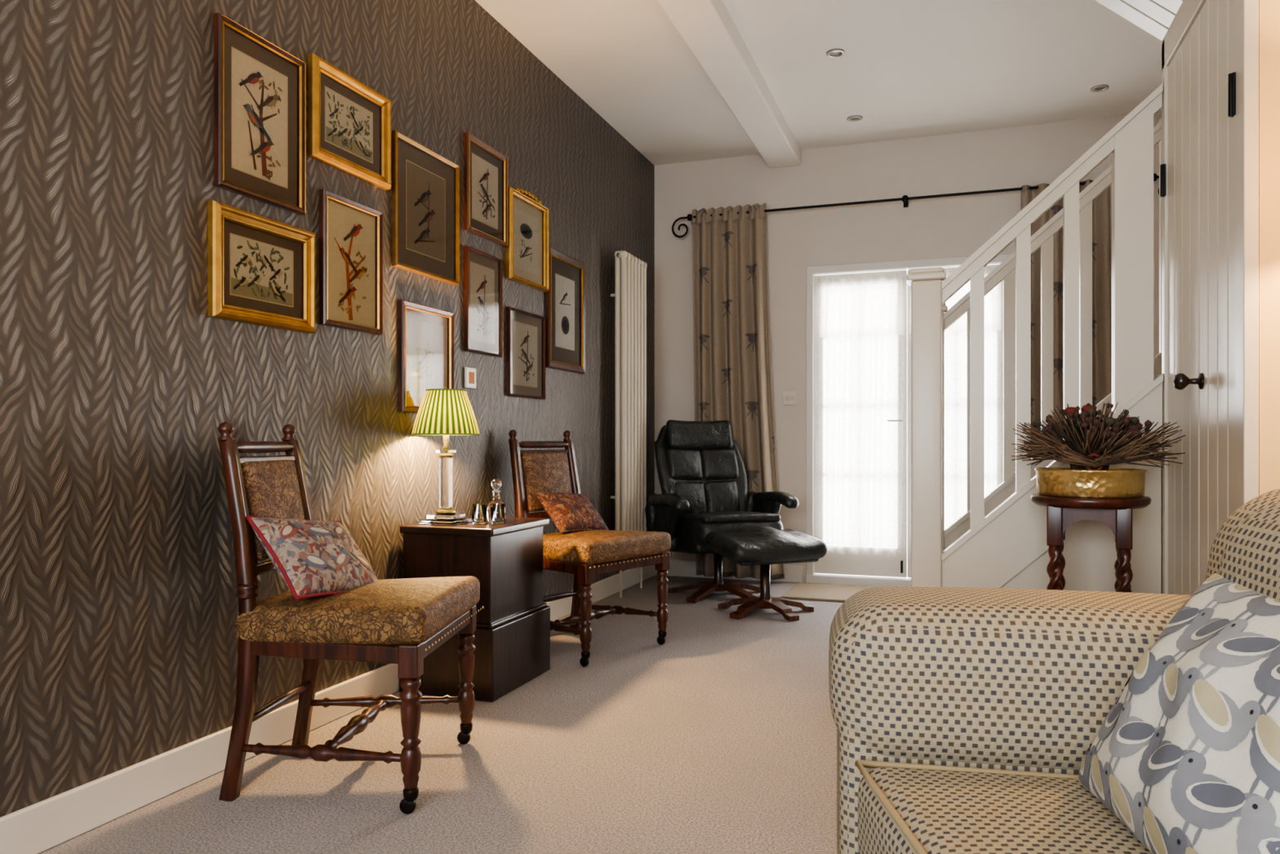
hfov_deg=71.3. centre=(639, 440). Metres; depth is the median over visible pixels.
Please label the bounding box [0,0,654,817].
wall
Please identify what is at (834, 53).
recessed light
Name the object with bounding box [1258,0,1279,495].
wall
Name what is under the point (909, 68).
ceiling
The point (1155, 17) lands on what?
trim
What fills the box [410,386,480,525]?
table lamp
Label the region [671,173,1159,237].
curtain rod
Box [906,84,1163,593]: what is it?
staircase
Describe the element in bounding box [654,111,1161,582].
wall
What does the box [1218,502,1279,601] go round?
cushion
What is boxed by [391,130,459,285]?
framed bird print
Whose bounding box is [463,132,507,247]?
framed bird print
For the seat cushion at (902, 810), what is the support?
on the upholstered sofa
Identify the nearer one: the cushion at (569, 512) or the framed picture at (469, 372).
the framed picture at (469, 372)
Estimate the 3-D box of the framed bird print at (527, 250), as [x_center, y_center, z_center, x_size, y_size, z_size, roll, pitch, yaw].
[-0.550,-1.000,4.415,0.034,0.464,0.415,0,0,19]
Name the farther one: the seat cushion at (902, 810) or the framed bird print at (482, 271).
the framed bird print at (482, 271)
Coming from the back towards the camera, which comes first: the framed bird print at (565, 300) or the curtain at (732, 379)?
the curtain at (732, 379)
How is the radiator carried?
attached to the wall at (119, 601)
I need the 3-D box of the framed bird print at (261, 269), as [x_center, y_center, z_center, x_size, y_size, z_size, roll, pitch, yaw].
[-1.142,-0.517,2.730,0.034,0.329,0.425,0,0,19]
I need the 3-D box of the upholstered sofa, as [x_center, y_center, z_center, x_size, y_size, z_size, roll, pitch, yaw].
[0.647,0.505,0.827,0.912,0.890,1.550,0,0,11]
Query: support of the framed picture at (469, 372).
attached to the wall at (119, 601)
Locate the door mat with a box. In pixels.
[781,582,875,601]
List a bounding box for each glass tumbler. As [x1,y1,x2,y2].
[471,503,487,524]
[489,503,506,524]
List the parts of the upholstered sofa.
arm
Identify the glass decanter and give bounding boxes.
[486,477,506,522]
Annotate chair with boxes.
[217,421,483,813]
[508,429,674,666]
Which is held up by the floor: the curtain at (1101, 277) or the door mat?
the door mat
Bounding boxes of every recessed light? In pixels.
[826,48,844,57]
[846,115,862,121]
[1090,84,1109,92]
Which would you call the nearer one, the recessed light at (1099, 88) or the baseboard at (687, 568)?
the recessed light at (1099, 88)
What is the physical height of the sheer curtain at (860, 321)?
1.842 m
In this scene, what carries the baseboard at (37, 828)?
attached to the wall at (119, 601)
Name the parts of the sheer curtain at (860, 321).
panel, panel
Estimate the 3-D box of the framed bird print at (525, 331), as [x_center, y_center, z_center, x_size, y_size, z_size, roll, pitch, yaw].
[-0.559,-0.424,4.409,0.021,0.422,0.391,0,0,19]
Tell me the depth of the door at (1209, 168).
2.35 m
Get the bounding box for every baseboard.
[0,564,656,853]
[656,559,803,582]
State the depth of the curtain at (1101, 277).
5.35 m
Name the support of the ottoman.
on the floor
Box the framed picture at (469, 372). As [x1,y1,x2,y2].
[464,366,475,388]
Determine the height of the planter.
0.282 m
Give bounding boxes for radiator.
[610,250,647,597]
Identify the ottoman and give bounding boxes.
[705,524,826,621]
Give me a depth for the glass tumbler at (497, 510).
3.42 m
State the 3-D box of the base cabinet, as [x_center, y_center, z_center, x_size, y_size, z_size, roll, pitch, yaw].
[-0.641,0.635,3.538,0.400,0.630,0.494,0,0,19]
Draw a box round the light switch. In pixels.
[782,391,795,404]
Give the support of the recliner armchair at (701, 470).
on the floor
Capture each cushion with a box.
[245,515,378,599]
[533,491,609,533]
[857,766,1151,853]
[1078,573,1279,853]
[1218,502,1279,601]
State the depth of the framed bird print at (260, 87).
2.71 m
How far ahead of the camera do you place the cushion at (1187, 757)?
0.94 m
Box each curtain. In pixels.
[692,202,784,580]
[815,266,1003,556]
[1021,179,1111,457]
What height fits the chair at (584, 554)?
1.005 m
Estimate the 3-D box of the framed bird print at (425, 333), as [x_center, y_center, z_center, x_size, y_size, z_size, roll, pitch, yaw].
[-0.851,-0.324,3.578,0.022,0.428,0.369,0,0,19]
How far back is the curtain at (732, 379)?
6.02 m
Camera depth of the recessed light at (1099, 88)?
4.93 m
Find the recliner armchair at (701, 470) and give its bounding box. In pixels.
[644,419,798,603]
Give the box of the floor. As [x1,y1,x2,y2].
[39,574,844,853]
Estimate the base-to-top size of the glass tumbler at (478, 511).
0.075 m
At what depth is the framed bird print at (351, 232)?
3.12 m
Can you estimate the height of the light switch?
0.088 m
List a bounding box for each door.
[805,253,1010,586]
[1160,0,1258,595]
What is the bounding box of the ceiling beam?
[656,0,800,168]
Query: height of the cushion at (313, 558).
0.257 m
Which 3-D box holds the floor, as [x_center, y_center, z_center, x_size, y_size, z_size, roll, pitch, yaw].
[0.707,1.000,2.163,4.200,0.100,8.050,0,0,19]
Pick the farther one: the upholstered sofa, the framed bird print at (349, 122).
the framed bird print at (349, 122)
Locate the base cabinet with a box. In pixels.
[399,515,550,702]
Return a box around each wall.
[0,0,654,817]
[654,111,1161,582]
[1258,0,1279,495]
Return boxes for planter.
[1011,402,1185,497]
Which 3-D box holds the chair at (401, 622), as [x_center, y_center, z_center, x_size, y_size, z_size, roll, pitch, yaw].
[-0.817,0.451,2.556,0.606,1.005,0.579,0,0,4]
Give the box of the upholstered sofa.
[828,488,1279,853]
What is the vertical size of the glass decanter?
0.174 m
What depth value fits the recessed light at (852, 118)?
5.39 m
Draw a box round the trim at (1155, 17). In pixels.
[1094,0,1182,40]
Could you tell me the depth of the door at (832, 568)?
5.89 m
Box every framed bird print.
[207,200,315,333]
[213,13,306,215]
[307,53,391,190]
[319,188,382,335]
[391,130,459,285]
[398,299,453,413]
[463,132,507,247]
[463,245,502,357]
[506,186,549,292]
[506,306,545,399]
[545,246,585,373]
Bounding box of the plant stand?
[1031,493,1151,592]
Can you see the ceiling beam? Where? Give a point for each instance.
(706, 27)
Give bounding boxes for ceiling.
[475,0,1161,165]
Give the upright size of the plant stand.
0.785 m

